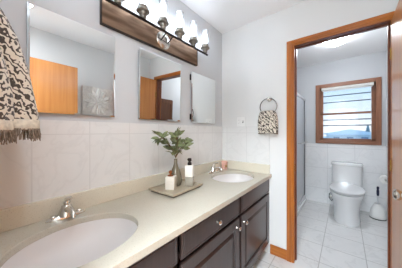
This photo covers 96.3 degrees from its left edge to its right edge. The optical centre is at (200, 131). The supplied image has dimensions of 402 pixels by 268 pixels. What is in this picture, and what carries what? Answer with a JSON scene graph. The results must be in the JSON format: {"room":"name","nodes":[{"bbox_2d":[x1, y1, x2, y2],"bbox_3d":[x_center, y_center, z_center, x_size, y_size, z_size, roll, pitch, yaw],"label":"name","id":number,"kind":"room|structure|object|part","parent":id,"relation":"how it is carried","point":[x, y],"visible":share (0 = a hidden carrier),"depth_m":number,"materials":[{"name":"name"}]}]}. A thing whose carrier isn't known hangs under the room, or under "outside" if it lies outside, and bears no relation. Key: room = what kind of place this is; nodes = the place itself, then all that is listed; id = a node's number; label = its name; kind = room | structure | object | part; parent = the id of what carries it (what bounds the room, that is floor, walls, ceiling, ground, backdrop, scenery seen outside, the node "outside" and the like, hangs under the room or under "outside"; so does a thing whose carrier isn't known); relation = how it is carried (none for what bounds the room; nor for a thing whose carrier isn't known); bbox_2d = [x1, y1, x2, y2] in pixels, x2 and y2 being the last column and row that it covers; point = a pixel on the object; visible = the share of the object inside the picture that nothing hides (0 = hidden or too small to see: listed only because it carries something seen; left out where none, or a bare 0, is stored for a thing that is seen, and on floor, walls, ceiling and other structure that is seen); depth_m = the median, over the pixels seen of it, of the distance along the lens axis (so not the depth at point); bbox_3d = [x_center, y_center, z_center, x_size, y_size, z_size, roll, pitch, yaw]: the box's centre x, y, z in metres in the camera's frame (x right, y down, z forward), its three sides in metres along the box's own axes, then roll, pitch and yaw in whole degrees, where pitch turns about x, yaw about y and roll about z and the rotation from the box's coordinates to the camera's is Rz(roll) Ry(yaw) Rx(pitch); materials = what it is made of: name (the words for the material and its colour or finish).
{"room":"bathroom","nodes":[
{"label":"bathroom","id":0,"kind":"room"},
{"bbox_2d":[0,0,221,126],"bbox_3d":[-0.385,0.023,1.483,0.100,2.440,2.115,0,0,39],"label":"wall","id":1,"kind":"structure","parent":0,"point":[86,12],"depth_m":1.26,"materials":[{"name":"grey paint"}]},
{"bbox_2d":[27,1,114,116],"bbox_3d":[-0.690,-0.350,1.006,0.020,0.515,0.412,0,0,39],"label":"mirror","id":2,"kind":"object","parent":1,"relation":"attached to","point":[71,63],"visible":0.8,"depth_m":0.96,"materials":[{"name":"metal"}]},
{"bbox_2d":[0,119,221,209],"bbox_3d":[-0.337,0.592,1.456,0.009,1.302,1.913,0,0,39],"label":"wall tile","id":3,"kind":"structure","parent":1,"relation":"attached to","point":[70,157],"depth_m":1.04,"materials":[{"name":"tile"}]},
{"bbox_2d":[0,159,223,232],"bbox_3d":[-0.327,0.386,1.444,0.020,0.095,1.899,0,0,39],"label":"backsplash","id":4,"kind":"structure","parent":1,"relation":"attached to","point":[18,216],"depth_m":1.01,"materials":[{"name":"stone"}]},
{"bbox_2d":[100,0,209,65],"bbox_3d":[-0.265,-0.821,1.434,0.149,0.328,0.989,0,0,39],"label":"vanity light","id":5,"kind":"object","parent":1,"relation":"attached to","point":[113,16],"visible":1,"depth_m":1.34,"materials":[{"name":"brown wood"}]},
{"bbox_2d":[114,0,124,4],"bbox_3d":[-0.503,-0.810,1.087,0.088,0.086,0.088,0,0,39],"label":"socket","id":6,"kind":"object","parent":5,"relation":"attached to","point":[116,2],"depth_m":1.07,"materials":[{"name":"grey metal"}]},
{"bbox_2d":[136,3,149,18],"bbox_3d":[-0.394,-0.810,1.223,0.088,0.086,0.088,0,0,39],"label":"socket","id":7,"kind":"object","parent":5,"relation":"attached to","point":[142,9],"depth_m":1.20,"materials":[{"name":"grey metal"}]},
{"bbox_2d":[157,16,168,29],"bbox_3d":[-0.285,-0.810,1.359,0.088,0.086,0.088,0,0,39],"label":"socket","id":8,"kind":"object","parent":5,"relation":"attached to","point":[163,22],"depth_m":1.34,"materials":[{"name":"grey metal"}]},
{"bbox_3d":[-0.285,-0.906,1.359,0.038,0.106,0.038,0,0,39],"label":"bulb","id":9,"kind":"part","parent":5,"relation":"part of","materials":[{"name":"white glass"}]},
{"bbox_3d":[-0.285,-0.918,1.359,0.066,0.134,0.066,0,0,39],"label":"lamp shade","id":10,"kind":"part","parent":5,"relation":"part of","materials":[{"name":"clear glass"}]},
{"bbox_2d":[174,27,184,38],"bbox_3d":[-0.177,-0.810,1.495,0.088,0.086,0.088,0,0,39],"label":"socket","id":11,"kind":"object","parent":5,"relation":"attached to","point":[179,32],"depth_m":1.47,"materials":[{"name":"grey metal"}]},
{"bbox_3d":[-0.177,-0.918,1.495,0.066,0.134,0.066,0,0,39],"label":"lamp shade","id":12,"kind":"part","parent":5,"relation":"part of","materials":[{"name":"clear glass"}]},
{"bbox_3d":[-0.177,-0.906,1.495,0.038,0.106,0.038,0,0,39],"label":"bulb","id":13,"kind":"part","parent":5,"relation":"part of","materials":[{"name":"white glass"}]},
{"bbox_2d":[189,36,197,46],"bbox_3d":[-0.068,-0.810,1.631,0.088,0.086,0.088,0,0,39],"label":"socket","id":14,"kind":"object","parent":5,"relation":"attached to","point":[193,40],"depth_m":1.61,"materials":[{"name":"grey metal"}]},
{"bbox_3d":[-0.068,-0.918,1.631,0.066,0.134,0.066,0,0,39],"label":"lamp shade","id":15,"kind":"part","parent":5,"relation":"part of","materials":[{"name":"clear glass"}]},
{"bbox_3d":[-0.068,-0.906,1.631,0.038,0.106,0.038,0,0,39],"label":"bulb","id":16,"kind":"part","parent":5,"relation":"part of","materials":[{"name":"white glass"}]},
{"bbox_3d":[0.041,-0.918,1.767,0.066,0.134,0.066,0,0,39],"label":"lamp shade","id":17,"kind":"part","parent":5,"relation":"part of","materials":[{"name":"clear glass"}]},
{"bbox_3d":[0.041,-0.906,1.767,0.038,0.106,0.038,0,0,39],"label":"bulb","id":18,"kind":"part","parent":5,"relation":"part of","materials":[{"name":"white glass"}]},
{"bbox_2d":[201,43,209,53],"bbox_3d":[0.041,-0.810,1.767,0.088,0.086,0.088,0,0,39],"label":"socket","id":19,"kind":"object","parent":5,"relation":"attached to","point":[205,47],"depth_m":1.74,"materials":[{"name":"grey metal"}]},
{"bbox_2d":[138,48,180,120],"bbox_3d":[-0.319,-0.345,1.455,0.039,0.508,0.414,0,0,39],"label":"upper cabinet","id":20,"kind":"object","parent":1,"relation":"attached to","point":[159,77],"visible":1,"depth_m":1.42,"materials":[{"name":"metal"}]},
{"bbox_3d":[-0.316,-0.345,1.452,0.007,0.508,0.414,2,1,40],"label":"door","id":21,"kind":"part","parent":20,"relation":"part of","materials":[{"name":"mirror"}]},
{"bbox_2d":[190,71,214,123],"bbox_3d":[0.027,-0.336,1.899,0.024,0.493,0.414,0,0,39],"label":"upper cabinet","id":22,"kind":"object","parent":1,"relation":"attached to","point":[202,87],"visible":1,"depth_m":1.87,"materials":[{"name":"metal"}]},
{"bbox_2d":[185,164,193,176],"bbox_3d":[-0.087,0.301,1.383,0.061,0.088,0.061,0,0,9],"label":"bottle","id":23,"kind":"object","parent":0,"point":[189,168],"depth_m":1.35,"materials":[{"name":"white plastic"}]},
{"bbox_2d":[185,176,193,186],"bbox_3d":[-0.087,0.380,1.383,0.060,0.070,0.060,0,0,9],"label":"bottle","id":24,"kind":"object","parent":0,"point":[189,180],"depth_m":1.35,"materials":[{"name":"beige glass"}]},
{"bbox_2d":[258,110,277,133],"bbox_3d":[0.672,-0.090,1.806,0.198,0.239,0.101,0,0,39],"label":"hand towel","id":25,"kind":"object","parent":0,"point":[267,120],"visible":1,"depth_m":1.77,"materials":[{"name":"beige fabric"}]},
{"bbox_2d":[180,0,386,67],"bbox_3d":[0.320,-1.247,1.159,2.105,0.100,5.610,0,0,39],"label":"ceiling","id":26,"kind":"structure","parent":0,"point":[224,16],"depth_m":2.00,"materials":[{"name":"paint"}]},
{"bbox_2d":[323,36,350,46],"bbox_3d":[1.706,-1.136,2.272,0.300,0.122,0.300,0,0,39],"label":"ceiling light","id":27,"kind":"object","parent":26,"relation":"attached to","point":[340,41],"visible":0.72,"depth_m":2.23,"materials":[{"name":"white glass"}]},
{"bbox_2d":[222,0,398,249],"bbox_3d":[0.932,0.023,1.725,1.655,2.440,0.092,0,0,39],"label":"wall","id":28,"kind":"structure","parent":0,"point":[254,54],"depth_m":1.82,"materials":[{"name":"white paint"}]},
{"bbox_2d":[237,117,244,126],"bbox_3d":[0.451,-0.109,2.039,0.100,0.112,0.018,0,0,39],"label":"switch plate","id":29,"kind":"object","parent":28,"relation":"attached to","point":[240,120],"visible":1,"depth_m":2.04,"materials":[{"name":"white plastic"}]},
{"bbox_2d":[222,126,269,252],"bbox_3d":[0.481,0.593,2.021,0.563,1.300,0.009,0,0,39],"label":"wall tile","id":30,"kind":"structure","parent":28,"relation":"attached to","point":[241,143],"depth_m":1.99,"materials":[{"name":"tile"}]},
{"bbox_2d":[260,97,276,110],"bbox_3d":[0.687,-0.261,1.827,0.176,0.195,0.054,0,0,39],"label":"towel ring","id":31,"kind":"object","parent":28,"relation":"attached to","point":[269,99],"visible":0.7,"depth_m":1.82,"materials":[{"name":"silver metal"}]},
{"bbox_2d":[270,244,286,259],"bbox_3d":[0.767,1.195,1.788,0.158,0.096,0.014,0,0,39],"label":"baseboard","id":32,"kind":"structure","parent":28,"relation":"attached to","point":[277,251],"depth_m":1.78,"materials":[{"name":"brown wood"}]},
{"bbox_2d":[297,196,306,215],"bbox_3d":[1.330,1.216,2.625,0.112,0.055,1.811,0,0,39],"label":"trim","id":33,"kind":"structure","parent":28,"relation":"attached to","point":[305,198],"depth_m":2.93,"materials":[{"name":"white ceramic"}]},
{"bbox_2d":[287,11,394,267],"bbox_3d":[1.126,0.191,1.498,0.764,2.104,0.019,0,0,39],"label":"trim","id":34,"kind":"structure","parent":28,"relation":"attached to","point":[388,16],"depth_m":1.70,"materials":[{"name":"brown wood"}]},
{"bbox_2d":[390,0,401,267],"bbox_3d":[1.182,0.219,1.042,0.166,2.032,0.632,0,0,40],"label":"door","id":35,"kind":"structure","parent":28,"relation":"in","point":[396,22],"depth_m":1.15,"materials":[{"name":"brown wood"}]},
{"bbox_3d":[0.982,0.313,0.879,0.065,0.062,0.062,0,0,40],"label":"knob","id":36,"kind":"part","parent":35,"relation":"part of","materials":[{"name":"silver metal"}]},
{"bbox_2d":[252,199,386,267],"bbox_3d":[0.320,1.293,1.159,2.105,0.100,5.610,0,0,39],"label":"floor","id":37,"kind":"structure","parent":0,"point":[322,242],"depth_m":2.00,"materials":[{"name":"tile"}]},
{"bbox_2d":[127,237,176,267],"bbox_3d":[-0.514,0.854,0.772,0.563,0.779,0.622,0,0,39],"label":"vanity cabinet","id":38,"kind":"object","parent":37,"relation":"on","point":[165,256],"visible":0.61,"depth_m":0.76,"materials":[{"name":"brown wood"}]},
{"bbox_2d":[0,159,271,267],"bbox_3d":[-0.105,0.401,1.266,0.588,0.125,1.901,0,0,39],"label":"countertop","id":39,"kind":"structure","parent":38,"relation":"on","point":[158,218],"depth_m":0.95,"materials":[{"name":"beige stone"}]},
{"bbox_2d":[45,196,84,222],"bbox_3d":[-0.676,0.377,0.892,0.140,0.113,0.147,0,0,-17],"label":"faucet","id":40,"kind":"object","parent":39,"relation":"on","point":[67,210],"visible":1,"depth_m":0.89,"materials":[{"name":"silver metal"}]},
{"bbox_3d":[-0.683,0.425,0.915,0.052,0.016,0.168,0,0,39],"label":"plate","id":41,"kind":"part","parent":40,"relation":"part of","materials":[{"name":"silver metal"}]},
{"bbox_3d":[-0.666,0.349,0.902,0.078,0.058,0.034,0,0,39],"label":"lever","id":42,"kind":"part","parent":40,"relation":"part of","materials":[{"name":"silver metal"}]},
{"bbox_3d":[-0.639,0.389,0.880,0.119,0.049,0.034,0,0,39],"label":"spout","id":43,"kind":"part","parent":40,"relation":"part of","materials":[{"name":"silver metal"}]},
{"bbox_2d":[1,218,136,267],"bbox_3d":[-0.495,0.536,0.745,0.403,0.144,0.487,0,0,39],"label":"sink basin","id":44,"kind":"object","parent":39,"relation":"in","point":[75,246],"visible":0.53,"depth_m":0.85,"materials":[{"name":"ceramic"}]},
{"bbox_2d":[148,179,202,197],"bbox_3d":[-0.182,0.420,1.356,0.250,0.026,0.330,0,0,36],"label":"tray","id":45,"kind":"object","parent":39,"relation":"on","point":[160,189],"visible":0.71,"depth_m":1.29,"materials":[{"name":"beige wood"}]},
{"bbox_2d":[165,170,176,189],"bbox_3d":[-0.218,0.350,1.308,0.066,0.130,0.067,0,0,9],"label":"candle jar","id":46,"kind":"object","parent":45,"relation":"on","point":[170,180],"visible":1,"depth_m":1.28,"materials":[{"name":"white stone"}]},
{"bbox_2d":[171,159,181,185],"bbox_3d":[-0.195,0.313,1.388,0.094,0.204,0.094,0,0,39],"label":"vase","id":47,"kind":"object","parent":45,"relation":"on","point":[175,170],"visible":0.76,"depth_m":1.36,"materials":[{"name":"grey glass"}]},
{"bbox_2d":[151,127,192,157],"bbox_3d":[-0.230,0.178,1.348,0.374,0.433,0.182,0,0,-42],"label":"leafy branch","id":48,"kind":"object","parent":47,"relation":"in","point":[175,135],"visible":0.99,"depth_m":1.36,"materials":[{"name":"green plant"}]},
{"bbox_3d":[-0.211,0.202,1.340,0.097,0.385,0.276,0,0,39],"label":"stem","id":49,"kind":"part","parent":48,"relation":"part of","materials":[{"name":"green plant"}]},
{"bbox_2d":[185,158,193,186],"bbox_3d":[-0.087,0.309,1.383,0.061,0.211,0.061,0,0,9],"label":"soap dispenser","id":50,"kind":"object","parent":45,"relation":"on","point":[189,168],"visible":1,"depth_m":1.35,"materials":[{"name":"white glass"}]},
{"bbox_2d":[209,162,222,173],"bbox_3d":[0.138,0.377,1.889,0.140,0.113,0.147,0,0,-17],"label":"faucet","id":51,"kind":"object","parent":39,"relation":"on","point":[213,168],"visible":0.99,"depth_m":1.88,"materials":[{"name":"silver metal"}]},
{"bbox_2d":[221,161,227,168],"bbox_3d":[0.276,0.388,2.084,0.083,0.090,0.072,0,0,39],"label":"tumbler","id":52,"kind":"object","parent":39,"relation":"on","point":[223,163],"visible":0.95,"depth_m":2.06,"materials":[{"name":"pink glass"}]},
{"bbox_2d":[212,174,252,181],"bbox_3d":[0.309,0.536,1.750,0.403,0.144,0.487,0,0,39],"label":"sink basin","id":53,"kind":"object","parent":39,"relation":"in","point":[225,177],"visible":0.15,"depth_m":1.93,"materials":[{"name":"ceramic"}]},
{"bbox_2d":[174,198,241,267],"bbox_3d":[-0.110,0.854,1.250,0.596,0.779,0.620,0,0,39],"label":"vanity cabinet","id":54,"kind":"object","parent":37,"relation":"on","point":[213,242],"visible":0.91,"depth_m":1.07,"materials":[{"name":"brown wood"}]},
{"bbox_3d":[0.089,0.879,1.090,0.019,0.497,0.598,0,0,39],"label":"door","id":55,"kind":"part","parent":54,"relation":"part of","materials":[{"name":"brown wood"}]},
{"bbox_2d":[236,179,268,267],"bbox_3d":[0.291,0.854,1.752,0.596,0.779,0.658,0,0,39],"label":"vanity cabinet","id":56,"kind":"object","parent":37,"relation":"on","point":[253,215],"visible":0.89,"depth_m":1.52,"materials":[{"name":"brown wood"}]},
{"bbox_3d":[0.491,0.541,1.592,0.019,0.140,0.636,0,0,39],"label":"drawer","id":57,"kind":"part","parent":56,"relation":"part of","materials":[{"name":"brown wood"}]},
{"bbox_2d":[329,161,365,226],"bbox_3d":[2.126,0.867,2.635,0.408,0.752,0.796,0,0,39],"label":"toilet","id":58,"kind":"object","parent":37,"relation":"on","point":[347,191],"visible":1,"depth_m":2.48,"materials":[{"name":"white ceramic"}]},
{"bbox_3d":[2.306,0.699,2.854,0.374,0.328,0.223,0,0,39],"label":"tank","id":59,"kind":"part","parent":58,"relation":"part of","materials":[{"name":"white ceramic"}]},
{"bbox_3d":[2.310,0.512,2.859,0.390,0.043,0.214,0,0,39],"label":"tank lid","id":60,"kind":"part","parent":58,"relation":"part of","materials":[{"name":"white ceramic"}]},
{"bbox_3d":[2.064,0.799,2.552,0.400,0.021,0.590,0,0,39],"label":"seat lid","id":61,"kind":"part","parent":58,"relation":"part of","materials":[{"name":"white plastic"}]},
{"bbox_3d":[2.084,0.838,2.577,0.352,0.018,0.512,0,0,39],"label":"seat","id":62,"kind":"part","parent":58,"relation":"part of","materials":[{"name":"white plastic"}]},
{"bbox_3d":[2.131,1.044,2.635,0.394,0.398,0.788,0,0,39],"label":"bowl","id":63,"kind":"part","parent":58,"relation":"part of","materials":[{"name":"white ceramic"}]},
{"bbox_2d":[369,202,386,220],"bbox_3d":[2.536,1.137,2.581,0.180,0.212,0.180,0,0,39],"label":"brush holder","id":64,"kind":"object","parent":37,"relation":"on","point":[377,211],"visible":0.97,"depth_m":2.53,"materials":[{"name":"white plastic"}]},
{"bbox_2d":[376,186,378,203],"bbox_3d":[2.536,0.991,2.581,0.054,0.405,0.053,0,0,39],"label":"toilet brush","id":65,"kind":"object","parent":64,"relation":"in","point":[377,187],"visible":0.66,"depth_m":2.58,"materials":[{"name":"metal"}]},
{"bbox_2d":[297,51,385,145],"bbox_3d":[1.996,0.023,3.334,2.005,2.440,0.120,0,0,39],"label":"wall","id":66,"kind":"structure","parent":0,"point":[372,65],"depth_m":3.04,"materials":[{"name":"paint"}]},
{"bbox_2d":[297,93,307,208],"bbox_3d":[1.367,0.295,2.608,0.083,1.785,1.791,0,0,39],"label":"shower door","id":67,"kind":"structure","parent":66,"relation":"attached to","point":[301,141],"depth_m":3.01,"materials":[{"name":"glass"}]},
{"bbox_3d":[1.349,0.295,2.623,0.008,1.725,1.731,0,0,39],"label":"frosted pane","id":68,"kind":"part","parent":67,"relation":"part of","materials":[{"name":"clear glass"}]},
{"bbox_2d":[305,143,385,211],"bbox_3d":[1.996,0.728,3.254,1.905,1.030,0.004,0,0,39],"label":"wall tile","id":69,"kind":"structure","parent":66,"relation":"attached to","point":[318,157],"depth_m":2.98,"materials":[{"name":"tile"}]},
{"bbox_2d":[316,77,381,144],"bbox_3d":[2.406,-0.306,2.992,0.835,1.022,0.142,0,0,39],"label":"window","id":70,"kind":"structure","parent":66,"relation":"in","point":[376,89],"depth_m":2.87,"materials":[{"name":"brown wood"}]},
{"bbox_2d":[321,82,373,91],"bbox_3d":[2.362,-0.307,2.935,0.660,0.880,0.055,0,0,39],"label":"roller blind","id":71,"kind":"object","parent":70,"relation":"attached to","point":[370,84],"visible":1,"depth_m":2.90,"materials":[{"name":"fabric"}]},
{"bbox_3d":[2.361,-0.696,2.935,0.630,0.022,0.014,0,0,39],"label":"rail","id":72,"kind":"part","parent":71,"relation":"part of","materials":[{"name":"white plastic"}]},
{"bbox_3d":[2.401,-0.086,2.984,0.721,0.463,0.030,0,0,39],"label":"sash","id":73,"kind":"part","parent":70,"relation":"part of","materials":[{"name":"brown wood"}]},
{"bbox_3d":[2.423,-0.521,3.011,0.721,0.468,0.030,0,0,39],"label":"sash","id":74,"kind":"part","parent":70,"relation":"part of","materials":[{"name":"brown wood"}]},
{"bbox_2d":[386,50,386,145],"bbox_3d":[1.103,0.023,0.533,0.100,2.440,5.610,0,0,39],"label":"wall","id":75,"kind":"structure","parent":0,"point":[386,50],"depth_m":2.65,"materials":[{"name":"white paint"}]},
{"bbox_2d":[386,146,386,214],"bbox_3d":[2.171,0.728,1.952,0.004,1.030,1.811,0,0,39],"label":"wall tile","id":76,"kind":"structure","parent":75,"relation":"attached to","point":[386,146],"depth_m":2.63,"materials":[{"name":"tile"}]},
{"bbox_3d":[-0.365,0.023,0.183,1.755,2.440,0.110,0,0,39],"label":"wall","id":77,"kind":"structure","parent":0,"visible":0},
{"bbox_3d":[-0.726,-0.461,0.577,0.176,0.195,0.054,0,0,39],"label":"towel ring","id":78,"kind":"object","parent":77,"relation":"attached to","visible":0},
{"bbox_2d":[0,8,40,144],"bbox_3d":[-0.683,-0.202,0.629,0.229,0.490,0.183,0,0,39],"label":"hand towel","id":79,"kind":"object","parent":78,"relation":"hanging from","point":[18,108],"visible":1,"depth_m":0.60,"materials":[{"name":"fabric"}]},
{"label":"outside","id":80,"kind":"structure","parent":0,"visible":0},
{"bbox_3d":[38.121,2.793,49.536,120.000,0.100,115.010,0,0,39],"label":"ground","id":81,"kind":"structure","parent":80,"visible":0},
{"bbox_2d":[323,129,370,138],"bbox_3d":[29.300,1.153,35.468,8.000,3.180,9.000,0,0,39],"label":"house","id":82,"kind":"structure","parent":81,"relation":"on","point":[349,133],"depth_m":32.10,"materials":[{"name":"blue"}]},
{"bbox_3d":[2.481,0.643,2.395,0.066,0.035,0.180,0,0,39],"label":"paper holder","id":83,"kind":"object","parent":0,"visible":0},
{"bbox_2d":[379,175,386,183],"bbox_3d":[2.461,0.643,2.411,0.100,0.100,0.100,0,0,39],"label":"toilet paper roll","id":84,"kind":"object","parent":83,"relation":"on","point":[381,177],"visible":0.77,"depth_m":2.39,"materials":[{"name":"white paper"}]}
]}

